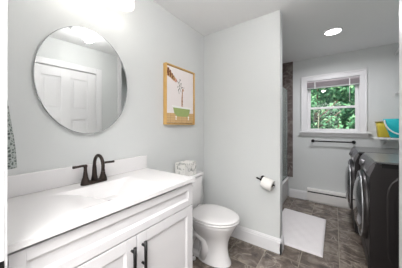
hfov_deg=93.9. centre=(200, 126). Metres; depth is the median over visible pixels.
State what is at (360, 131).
window
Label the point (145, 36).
wall
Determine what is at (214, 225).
toilet
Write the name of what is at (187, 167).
tissue box
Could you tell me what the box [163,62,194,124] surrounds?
framed picture
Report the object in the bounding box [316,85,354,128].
leafy tree
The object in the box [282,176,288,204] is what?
bathtub
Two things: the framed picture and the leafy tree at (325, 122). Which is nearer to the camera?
the framed picture
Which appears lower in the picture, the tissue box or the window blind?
the tissue box
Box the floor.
[193,196,367,267]
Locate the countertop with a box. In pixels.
[7,155,194,253]
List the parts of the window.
frame, sash, sash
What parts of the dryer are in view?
door glass, door, kick panel, control panel, lid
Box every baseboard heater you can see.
[307,187,350,209]
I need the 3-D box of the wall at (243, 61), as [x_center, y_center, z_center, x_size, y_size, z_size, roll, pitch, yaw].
[0.445,0.051,2.177,0.942,2.440,0.116,0,0,35]
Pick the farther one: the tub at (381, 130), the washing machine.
the tub at (381, 130)
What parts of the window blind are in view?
rail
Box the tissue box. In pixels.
[175,160,195,175]
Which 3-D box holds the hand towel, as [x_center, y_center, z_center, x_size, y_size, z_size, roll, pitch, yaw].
[-0.805,-0.004,0.765,0.140,0.340,0.071,0,0,35]
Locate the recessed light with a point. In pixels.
(332, 31)
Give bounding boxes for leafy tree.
[311,86,352,128]
[313,98,354,128]
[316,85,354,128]
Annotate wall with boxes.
[7,0,203,203]
[204,10,283,254]
[282,43,398,195]
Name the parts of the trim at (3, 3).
casing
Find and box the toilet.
[190,171,239,267]
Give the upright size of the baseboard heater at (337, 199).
0.224 m
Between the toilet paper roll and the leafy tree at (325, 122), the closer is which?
the toilet paper roll
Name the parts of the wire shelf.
rail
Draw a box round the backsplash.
[7,155,146,198]
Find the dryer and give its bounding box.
[344,147,398,233]
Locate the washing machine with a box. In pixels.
[353,152,398,267]
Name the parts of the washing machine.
door glass, door, kick panel, control panel, lid, lid trim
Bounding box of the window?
[300,68,371,137]
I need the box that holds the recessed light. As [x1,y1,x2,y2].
[323,27,342,35]
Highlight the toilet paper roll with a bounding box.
[260,176,274,190]
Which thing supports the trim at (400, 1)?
attached to the wall
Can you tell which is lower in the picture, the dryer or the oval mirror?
the dryer
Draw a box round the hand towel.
[7,99,16,169]
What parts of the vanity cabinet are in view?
door, handle, handle, door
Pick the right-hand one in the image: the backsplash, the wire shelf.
the wire shelf
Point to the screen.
(286, 90)
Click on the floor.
(343, 247)
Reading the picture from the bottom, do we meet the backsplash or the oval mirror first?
the backsplash
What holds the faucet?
on the countertop
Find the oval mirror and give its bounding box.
[33,26,127,133]
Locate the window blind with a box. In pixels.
[307,76,359,101]
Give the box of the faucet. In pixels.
[72,154,114,185]
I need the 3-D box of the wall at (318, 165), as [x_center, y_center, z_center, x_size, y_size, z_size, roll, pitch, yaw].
[2.062,0.051,3.166,2.431,2.440,0.131,0,0,35]
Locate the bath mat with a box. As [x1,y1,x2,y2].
[282,208,325,257]
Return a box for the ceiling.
[153,0,398,63]
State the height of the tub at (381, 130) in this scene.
0.220 m
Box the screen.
[282,90,287,181]
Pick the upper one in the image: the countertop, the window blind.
the window blind
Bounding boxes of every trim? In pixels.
[0,0,6,267]
[399,0,401,267]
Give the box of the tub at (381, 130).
[375,121,389,136]
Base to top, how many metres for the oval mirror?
0.704 m
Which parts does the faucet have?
lever, handle, plate, spout, handle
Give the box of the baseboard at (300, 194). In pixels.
[289,188,306,199]
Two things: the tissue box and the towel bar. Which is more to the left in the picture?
the tissue box
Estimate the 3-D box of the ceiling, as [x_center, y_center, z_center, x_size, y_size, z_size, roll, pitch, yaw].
[0.544,-1.219,1.024,2.900,0.100,5.500,0,0,35]
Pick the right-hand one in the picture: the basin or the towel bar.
the basin
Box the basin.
[383,119,398,137]
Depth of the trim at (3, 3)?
0.52 m
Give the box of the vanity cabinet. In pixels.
[7,183,192,267]
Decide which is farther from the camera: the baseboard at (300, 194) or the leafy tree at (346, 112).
the leafy tree at (346, 112)
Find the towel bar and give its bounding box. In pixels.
[311,139,355,143]
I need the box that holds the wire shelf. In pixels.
[372,137,398,143]
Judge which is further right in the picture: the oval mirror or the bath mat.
the bath mat
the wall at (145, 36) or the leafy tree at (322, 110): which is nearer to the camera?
the wall at (145, 36)
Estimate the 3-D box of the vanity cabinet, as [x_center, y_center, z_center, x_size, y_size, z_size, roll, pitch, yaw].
[-0.537,0.832,1.112,0.576,0.878,0.939,0,0,35]

